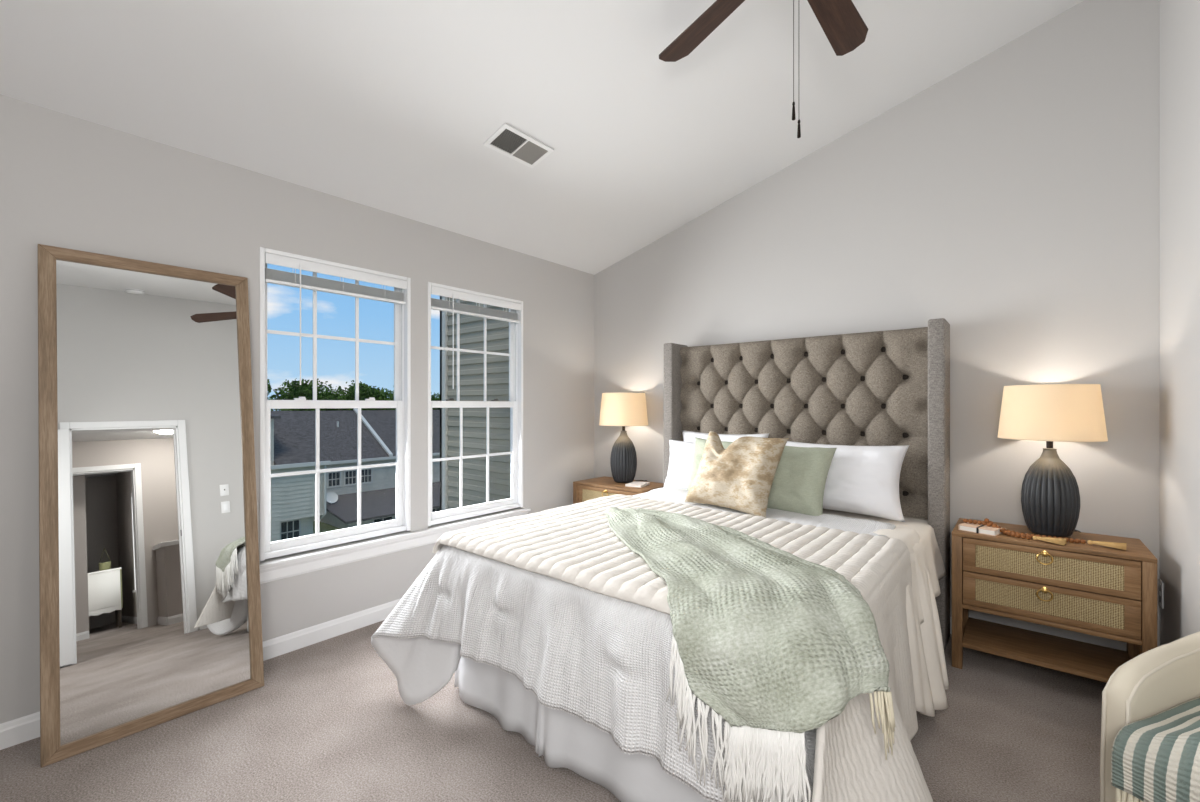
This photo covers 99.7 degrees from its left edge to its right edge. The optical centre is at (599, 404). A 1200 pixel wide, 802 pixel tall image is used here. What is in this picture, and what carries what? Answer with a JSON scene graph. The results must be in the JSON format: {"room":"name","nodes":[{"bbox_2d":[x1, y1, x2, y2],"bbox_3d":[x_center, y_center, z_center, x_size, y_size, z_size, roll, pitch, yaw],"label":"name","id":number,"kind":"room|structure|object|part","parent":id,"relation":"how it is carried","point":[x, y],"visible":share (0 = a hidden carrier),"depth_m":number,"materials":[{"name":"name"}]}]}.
{"room":"bedroom","nodes":[
{"label":"bedroom","id":0,"kind":"room"},
{"bbox_2d":[0,94,593,723],"bbox_3d":[-1.826,0.063,2.484,0.130,2.440,5.400,0,0,40],"label":"wall","id":1,"kind":"structure","parent":0,"point":[67,181],"depth_m":2.45,"materials":[{"name":"grey paint"}]},
{"bbox_2d":[0,599,400,749],"bbox_3d":[-1.770,1.237,2.438,0.014,0.092,5.399,0,0,40],"label":"baseboard","id":2,"kind":"structure","parent":1,"relation":"attached to","point":[26,728],"depth_m":2.65,"materials":[{"name":"white"}]},
{"bbox_2d":[260,247,410,560],"bbox_3d":[-1.489,-0.003,2.883,0.129,1.573,0.813,0,0,40],"label":"window","id":3,"kind":"structure","parent":1,"relation":"in","point":[402,313],"depth_m":2.89,"materials":[{"name":"white plastic"}]},
{"bbox_3d":[-1.510,-0.378,2.900,0.020,0.779,0.761,0,0,40],"label":"sash","id":4,"kind":"part","parent":3,"relation":"part of","materials":[{"name":"white plastic"}]},
{"bbox_3d":[-1.485,0.366,2.879,0.022,0.780,0.761,0,0,40],"label":"sash","id":5,"kind":"part","parent":3,"relation":"part of","materials":[{"name":"white plastic"}]},
{"bbox_2d":[265,253,406,384],"bbox_3d":[-1.451,-0.434,2.851,0.054,0.662,0.765,0,0,40],"label":"window blind","id":6,"kind":"object","parent":3,"relation":"attached to","point":[272,276],"visible":0.88,"depth_m":2.79,"materials":[{"name":"white plastic"}]},
{"bbox_3d":[-1.458,-0.629,2.857,0.034,0.015,0.755,0,0,40],"label":"rail","id":7,"kind":"part","parent":6,"relation":"part of","materials":[{"name":"white plastic"}]},
{"bbox_2d":[259,508,530,583],"bbox_3d":[-1.127,0.858,3.206,0.022,0.077,1.782,0,0,40],"label":"trim","id":8,"kind":"structure","parent":1,"relation":"attached to","point":[279,572],"depth_m":2.87,"materials":[{"name":"white"}]},
{"bbox_2d":[428,282,522,525],"bbox_3d":[-0.894,-0.003,3.599,0.129,1.573,0.809,0,0,40],"label":"window","id":9,"kind":"structure","parent":1,"relation":"in","point":[515,402],"depth_m":3.69,"materials":[{"name":"white plastic"}]},
{"bbox_3d":[-0.890,0.366,3.595,0.022,0.780,0.757,0,0,40],"label":"sash","id":10,"kind":"part","parent":9,"relation":"part of","materials":[{"name":"white plastic"}]},
{"bbox_2d":[431,286,520,388],"bbox_3d":[-0.856,-0.434,3.567,0.054,0.662,0.761,0,0,40],"label":"window blind","id":11,"kind":"object","parent":9,"relation":"attached to","point":[453,307],"visible":0.85,"depth_m":3.51,"materials":[{"name":"white plastic"}]},
{"bbox_3d":[-0.863,-0.629,3.573,0.034,0.015,0.751,0,0,40],"label":"rail","id":12,"kind":"part","parent":11,"relation":"part of","materials":[{"name":"white plastic"}]},
{"bbox_3d":[-0.915,-0.378,3.616,0.020,0.779,0.757,0,0,40],"label":"sash","id":13,"kind":"part","parent":9,"relation":"part of","materials":[{"name":"white plastic"}]},
{"bbox_2d":[0,0,1083,274],"bbox_3d":[-0.284,-1.728,1.203,4.160,1.216,5.640,0,0,40],"label":"ceiling","id":14,"kind":"structure","parent":0,"point":[391,106],"depth_m":2.37,"materials":[{"name":"white paint"}]},
{"bbox_2d":[483,123,553,167],"bbox_3d":[-0.431,-1.379,2.714,0.180,0.053,0.345,0,0,40],"label":"ceiling vent","id":15,"kind":"object","parent":14,"relation":"in","point":[507,140],"visible":1,"depth_m":2.70,"materials":[{"name":"white metal"}]},
{"bbox_2d":[659,0,867,137],"bbox_3d":[0.659,-1.331,1.655,1.273,0.962,1.229,0,0,40],"label":"ceiling fan","id":16,"kind":"object","parent":14,"relation":"hanging from","point":[842,24],"visible":1,"depth_m":1.97,"materials":[{"name":"brown wood"}]},
{"bbox_3d":[0.410,-1.487,1.986,0.134,0.006,0.480,-14,7,-30],"label":"blade","id":17,"kind":"part","parent":16,"relation":"part of","materials":[{"name":"brown wood"}]},
{"bbox_3d":[0.616,-1.185,1.610,0.002,0.455,0.002,0,0,40],"label":"pull chain","id":18,"kind":"part","parent":16,"relation":"part of","materials":[{"name":"grey metal"}]},
{"bbox_3d":[0.907,-1.487,1.936,0.134,0.006,0.480,-16,-10,41],"label":"blade","id":19,"kind":"part","parent":16,"relation":"part of","materials":[{"name":"brown wood"}]},
{"bbox_2d":[0,620,1106,801],"bbox_3d":[-0.238,1.333,1.243,4.140,0.100,5.520,0,0,40],"label":"floor","id":20,"kind":"structure","parent":0,"point":[329,720],"depth_m":1.88,"materials":[{"name":"carpet"}]},
{"bbox_2d":[37,244,263,767],"bbox_3d":[-1.855,0.334,2.134,0.276,1.903,0.684,0,0,40],"label":"floor mirror","id":21,"kind":"object","parent":20,"relation":"on","point":[150,594],"visible":1,"depth_m":2.08,"materials":[{"name":"brown wood"}]},
{"bbox_3d":[-2.061,0.334,1.891,0.032,1.915,0.048,-10,-6,40],"label":"frame","id":22,"kind":"part","parent":21,"relation":"part of","materials":[{"name":"brown wood"}]},
{"bbox_3d":[-1.946,-0.592,2.211,0.032,0.048,0.684,-10,-6,40],"label":"frame rail","id":23,"kind":"part","parent":21,"relation":"part of","materials":[{"name":"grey wood"}]},
{"bbox_3d":[-1.764,1.260,2.056,0.032,0.048,0.684,-10,-6,40],"label":"frame rail","id":24,"kind":"part","parent":21,"relation":"part of","materials":[{"name":"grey wood"}]},
{"bbox_3d":[-1.649,0.334,2.376,0.032,1.915,0.048,-10,-6,40],"label":"frame","id":25,"kind":"part","parent":21,"relation":"part of","materials":[{"name":"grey wood"}]},
{"bbox_2d":[573,476,663,503],"bbox_3d":[0.166,0.953,4.013,0.684,0.660,0.423,0,0,40],"label":"nightstand","id":26,"kind":"object","parent":20,"relation":"on","point":[588,489],"visible":0.23,"depth_m":3.96,"materials":[{"name":"brown wood"}]},
{"bbox_3d":[-0.074,0.962,4.227,0.042,0.642,0.400,0,0,40],"label":"panel","id":27,"kind":"part","parent":26,"relation":"part of","materials":[{"name":"brown wood"}]},
{"bbox_3d":[0.054,0.724,3.878,0.498,0.105,0.011,0,0,40],"label":"cane panel","id":28,"kind":"part","parent":26,"relation":"part of","materials":[{"name":"beige wicker"}]},
{"bbox_3d":[0.161,0.724,4.007,0.594,0.157,0.358,0,0,40],"label":"drawer","id":29,"kind":"part","parent":26,"relation":"part of","materials":[{"name":"brown wood"}]},
{"bbox_2d":[599,393,647,482],"bbox_3d":[0.190,0.391,4.060,0.394,0.964,0.394,0,0,-2],"label":"table lamp","id":30,"kind":"object","parent":26,"relation":"on","point":[617,409],"visible":1,"depth_m":3.96,"materials":[{"name":"grey ceramic"}]},
{"bbox_3d":[0.190,0.037,4.060,0.394,0.257,0.394,0,0,40],"label":"lamp shade","id":31,"kind":"part","parent":30,"relation":"part of","materials":[{"name":"fabric"}]},
{"bbox_2d":[625,481,649,487],"bbox_3d":[0.291,0.615,3.898,0.130,0.016,0.180,0,0,28],"label":"book","id":32,"kind":"object","parent":26,"relation":"on","point":[639,484],"visible":1,"depth_m":3.85,"materials":[{"name":"white paper"}]},
{"bbox_2d":[664,318,949,650],"bbox_3d":[0.634,0.416,2.579,1.723,1.733,2.050,0,0,40],"label":"headboard","id":33,"kind":"object","parent":20,"relation":"on","point":[889,387],"visible":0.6,"depth_m":3.05,"materials":[{"name":"grey fabric"}]},
{"bbox_3d":[1.242,0.377,3.309,1.578,1.612,0.150,0,0,40],"label":"headboard","id":34,"kind":"part","parent":33,"relation":"part of","materials":[{"name":"grey fabric"}]},
{"bbox_3d":[0.604,0.923,2.545,1.490,0.120,1.880,0,0,40],"label":"box spring","id":35,"kind":"object","parent":33,"relation":"on","visible":0},
{"bbox_2d":[454,657,711,801],"bbox_3d":[0.526,1.066,2.455,1.622,0.426,1.939,0,0,40],"label":"bed skirt","id":36,"kind":"object","parent":35,"relation":"attached to","point":[564,740],"visible":0.12,"depth_m":1.77,"materials":[{"name":"white fabric"}]},
{"bbox_3d":[0.590,0.748,2.525,1.525,0.227,1.930,0,0,40],"label":"mattress","id":37,"kind":"object","parent":35,"relation":"on","visible":0},
{"bbox_2d":[371,487,948,801],"bbox_3d":[0.460,0.908,2.304,2.297,0.735,1.967,0,0,40],"label":"comforter","id":38,"kind":"object","parent":37,"relation":"on","point":[600,660],"visible":0.5,"depth_m":1.78,"materials":[{"name":"fabric"}]},
{"bbox_2d":[432,494,932,801],"bbox_3d":[0.300,0.848,2.009,1.855,0.599,1.557,0,0,40],"label":"quilt","id":39,"kind":"object","parent":38,"relation":"on","point":[574,544],"visible":0.66,"depth_m":1.76,"materials":[{"name":"white fabric"}]},
{"bbox_2d":[687,437,731,489],"bbox_3d":[0.768,0.418,3.205,0.450,0.395,0.238,0,0,40],"label":"throw pillow","id":40,"kind":"object","parent":38,"relation":"on","point":[700,443],"visible":0.12,"depth_m":3.27,"materials":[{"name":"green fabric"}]},
{"bbox_2d":[685,430,788,517],"bbox_3d":[0.778,0.384,2.915,0.533,0.449,0.301,0,0,40],"label":"throw pillow","id":41,"kind":"object","parent":38,"relation":"on","point":[740,476],"visible":1,"depth_m":2.82,"materials":[{"name":"beige fabric"}]},
{"bbox_2d":[604,507,895,801],"bbox_3d":[0.407,0.735,1.845,0.601,0.468,1.540,0,0,-9],"label":"throw blanket","id":42,"kind":"object","parent":38,"relation":"on","point":[778,643],"visible":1,"depth_m":1.25,"materials":[{"name":"green fabric"}]},
{"bbox_2d":[767,446,836,515],"bbox_3d":[1.072,0.422,2.902,0.492,0.408,0.254,0,0,40],"label":"throw pillow","id":43,"kind":"object","parent":38,"relation":"on","point":[798,485],"visible":0.66,"depth_m":2.79,"materials":[{"name":"green fabric"}]},
{"bbox_2d":[822,509,945,623],"bbox_3d":[0.924,0.768,2.851,1.632,0.288,0.981,0,0,40],"label":"sheet","id":44,"kind":"object","parent":37,"relation":"on","point":[927,547],"visible":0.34,"depth_m":2.51,"materials":[{"name":"white fabric"}]},
{"bbox_2d":[664,439,694,488],"bbox_3d":[0.724,0.433,3.417,0.660,0.364,0.208,0,0,40],"label":"bed pillow","id":45,"kind":"object","parent":44,"relation":"on","point":[681,452],"visible":0.32,"depth_m":3.48,"materials":[{"name":"white fabric"}]},
{"bbox_2d":[682,430,768,442],"bbox_3d":[0.840,0.387,3.509,0.660,0.396,0.171,0,0,40],"label":"bed pillow","id":46,"kind":"object","parent":44,"relation":"on","point":[688,436],"visible":0.08,"depth_m":3.51,"materials":[{"name":"white fabric"}]},
{"bbox_2d":[785,441,908,521],"bbox_3d":[1.343,0.418,2.918,0.740,0.395,0.255,0,0,40],"label":"bed pillow","id":47,"kind":"object","parent":44,"relation":"on","point":[864,480],"visible":0.58,"depth_m":2.75,"materials":[{"name":"white fabric"}]},
{"bbox_2d":[952,518,1156,682],"bbox_3d":[2.104,0.953,2.402,0.684,0.660,0.423,0,0,40],"label":"nightstand","id":48,"kind":"object","parent":20,"relation":"on","point":[1094,589],"visible":0.94,"depth_m":2.28,"materials":[{"name":"brown wood"}]},
{"bbox_3d":[1.865,0.962,2.616,0.042,0.642,0.400,0,0,40],"label":"panel","id":49,"kind":"part","parent":48,"relation":"part of","materials":[{"name":"brown wood"}]},
{"bbox_2d":[958,522,1000,535],"bbox_3d":[1.864,0.609,2.481,0.102,0.027,0.150,0,0,-36],"label":"book","id":50,"kind":"object","parent":48,"relation":"on","point":[970,527],"visible":0.88,"depth_m":2.45,"materials":[{"name":"white paper"}]},
{"bbox_2d":[963,518,1126,549],"bbox_3d":[2.016,0.590,2.325,0.574,0.065,0.135,0,0,40],"label":"bead garland","id":51,"kind":"object","parent":48,"relation":"on","point":[1061,541],"visible":1,"depth_m":2.29,"materials":[{"name":"brown wood"}]},
{"bbox_3d":[1.977,0.844,2.250,0.059,0.060,0.026,0,0,40],"label":"ring pull","id":52,"kind":"part","parent":48,"relation":"part of","materials":[{"name":"gold metal"}]},
{"bbox_3d":[1.977,0.682,2.250,0.059,0.060,0.026,0,0,40],"label":"ring pull","id":53,"kind":"part","parent":48,"relation":"part of","materials":[{"name":"gold metal"}]},
{"bbox_2d":[962,617,1130,682],"bbox_3d":[2.111,1.165,2.411,0.604,0.020,0.388,0,0,40],"label":"shelf","id":54,"kind":"object","parent":48,"relation":"attached to","point":[1088,660],"depth_m":2.39,"materials":[{"name":"brown wood"}]},
{"bbox_3d":[1.992,0.885,2.268,0.498,0.104,0.011,0,0,40],"label":"cane panel","id":55,"kind":"part","parent":48,"relation":"part of","materials":[{"name":"beige wicker"}]},
{"bbox_3d":[1.992,0.724,2.268,0.498,0.105,0.011,0,0,40],"label":"cane panel","id":56,"kind":"part","parent":48,"relation":"part of","materials":[{"name":"beige wicker"}]},
{"bbox_3d":[2.099,0.885,2.397,0.594,0.156,0.358,0,0,40],"label":"drawer","id":57,"kind":"part","parent":48,"relation":"part of","materials":[{"name":"beige wicker"}]},
{"bbox_3d":[2.099,0.724,2.397,0.594,0.157,0.358,0,0,40],"label":"drawer","id":58,"kind":"part","parent":48,"relation":"part of","materials":[{"name":"beige wicker"}]},
{"bbox_3d":[2.109,0.977,2.408,0.600,0.020,0.384,0,0,40],"label":"rail","id":59,"kind":"part","parent":48,"relation":"part of","materials":[{"name":"brown wood"}]},
{"bbox_2d":[998,384,1107,537],"bbox_3d":[2.156,0.391,2.426,0.394,0.964,0.394,0,0,43],"label":"table lamp","id":60,"kind":"object","parent":48,"relation":"on","point":[1050,495],"visible":1,"depth_m":2.33,"materials":[{"name":"grey ceramic"}]},
{"bbox_3d":[2.188,0.064,2.400,0.254,0.295,0.293,0,0,40],"label":"stem","id":61,"kind":"part","parent":60,"relation":"part of","materials":[{"name":"brown metal"}]},
{"bbox_3d":[2.156,0.037,2.426,0.394,0.257,0.394,0,0,40],"label":"lamp shade","id":62,"kind":"part","parent":60,"relation":"part of","materials":[{"name":"fabric"}]},
{"bbox_3d":[2.358,0.962,2.206,0.042,0.642,0.400,0,0,40],"label":"panel","id":63,"kind":"part","parent":48,"relation":"part of","materials":[{"name":"brown wood"}]},
{"bbox_2d":[1100,631,1199,801],"bbox_3d":[1.786,0.922,1.187,0.701,0.721,0.669,0,0,-20],"label":"armchair","id":64,"kind":"object","parent":20,"relation":"on","point":[1164,677],"visible":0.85,"depth_m":1.38,"materials":[{"name":"beige fabric"}]},
{"bbox_2d":[1111,697,1199,801],"bbox_3d":[1.654,0.889,1.136,0.574,0.332,0.529,0,0,-20],"label":"throw blanket","id":65,"kind":"object","parent":64,"relation":"on","point":[1155,758],"visible":1,"depth_m":1.23,"materials":[{"name":"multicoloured fabric"}]},
{"bbox_2d":[594,0,1158,650],"bbox_3d":[1.480,-0.467,3.326,4.160,3.499,0.120,0,0,40],"label":"wall","id":66,"kind":"structure","parent":0,"point":[1012,200],"depth_m":2.74,"materials":[{"name":"grey paint"}]},
{"bbox_2d":[950,617,951,633],"bbox_3d":[1.264,1.237,3.418,3.390,0.092,0.014,0,0,40],"label":"baseboard","id":67,"kind":"structure","parent":66,"relation":"attached to","point":[950,617],"depth_m":2.83,"materials":[{"name":"white"}]},
{"bbox_2d":[1159,0,1199,645],"bbox_3d":[2.461,-0.451,1.815,0.480,3.468,0.949,0,0,40],"label":"wall","id":68,"kind":"structure","parent":0,"point":[1179,20],"depth_m":2.06,"materials":[{"name":"grey paint"}]},
{"bbox_2d":[1159,579,1163,607],"bbox_3d":[2.539,0.856,2.290,0.007,0.115,0.070,0,0,40],"label":"wall outlet","id":69,"kind":"object","parent":68,"relation":"attached to","point":[1161,584],"visible":1,"depth_m":2.27,"materials":[{"name":"white plastic"}]},
{"label":"outside","id":70,"kind":"structure","parent":0,"visible":0},
{"bbox_2d":[313,521,340,533],"bbox_3d":[-28.500,7.783,41.162,89.400,0.200,140.000,0,0,40],"label":"ground","id":71,"kind":"structure","parent":70,"point":[324,527],"depth_m":31.48,"materials":[{"name":"green plant"}]},
{"bbox_2d":[267,379,271,392],"bbox_3d":[-28.021,2.548,41.170,2.439,10.276,2.560,0,0,40],"label":"leafy tree","id":72,"kind":"object","parent":71,"relation":"on","point":[269,388],"visible":0.03,"depth_m":41.31,"materials":[{"name":"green plant"}]},
{"bbox_2d":[267,378,330,410],"bbox_3d":[-29.029,2.619,47.825,6.007,10.135,6.094,0,0,40],"label":"leafy tree","id":73,"kind":"object","parent":71,"relation":"on","point":[293,390],"visible":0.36,"depth_m":46.65,"materials":[{"name":"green plant"}]},
{"bbox_2d":[271,411,330,541],"bbox_3d":[-23.094,3.983,21.913,10.320,7.400,17.700,0,0,40],"label":"house","id":74,"kind":"structure","parent":71,"relation":"on","point":[292,445],"depth_m":24.77,"materials":[{"name":"grey"}]},
{"bbox_2d":[309,379,372,410],"bbox_3d":[-26.767,2.514,51.155,6.992,10.344,5.787,0,0,-24],"label":"leafy tree","id":75,"kind":"object","parent":71,"relation":"on","point":[364,388],"visible":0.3,"depth_m":50.33,"materials":[{"name":"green plant"}]},
{"bbox_2d":[292,408,439,528],"bbox_3d":[-13.251,4.013,45.393,16.450,7.500,36.000,0,0,40],"label":"house","id":76,"kind":"structure","parent":71,"relation":"on","point":[338,429],"depth_m":36.54,"materials":[{"name":"grey"}]},
{"bbox_2d":[326,492,337,503],"bbox_3d":[-17.387,6.075,32.786,0.406,0.816,0.800,0,0,40],"label":"satellite dish","id":77,"kind":"object","parent":76,"relation":"on","point":[331,497],"visible":0.96,"depth_m":32.84,"materials":[{"name":"grey metal"}]},
{"bbox_2d":[360,386,395,409],"bbox_3d":[-23.743,2.735,55.667,6.704,9.902,7.274,0,0,40],"label":"leafy tree","id":78,"kind":"object","parent":71,"relation":"on","point":[378,397],"visible":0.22,"depth_m":53.17,"materials":[{"name":"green plant"}]},
{"bbox_2d":[369,386,388,399],"bbox_3d":[-25.995,2.752,56.574,4.775,9.868,5.990,0,0,-31],"label":"leafy tree","id":79,"kind":"object","parent":71,"relation":"on","point":[370,386],"visible":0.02,"depth_m":56.30,"materials":[{"name":"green plant"}]},
{"bbox_2d":[431,393,439,409],"bbox_3d":[-19.045,3.030,59.916,7.006,9.312,6.808,0,0,40],"label":"leafy tree","id":80,"kind":"object","parent":71,"relation":"on","point":[437,398],"visible":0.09,"depth_m":57.52,"materials":[{"name":"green plant"}]},
{"bbox_2d":[440,296,509,510],"bbox_3d":[-0.673,2.154,5.018,1.315,11.058,1.230,0,0,40],"label":"house wing","id":81,"kind":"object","parent":71,"relation":"on","point":[471,327],"visible":0.12,"depth_m":4.66,"materials":[{"name":"beige"}]},
{"bbox_3d":[-1.142,2.183,5.407,0.095,11.000,1.230,0,0,40],"label":"corner trim","id":82,"kind":"part","parent":81,"relation":"part of","materials":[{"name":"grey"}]}
]}

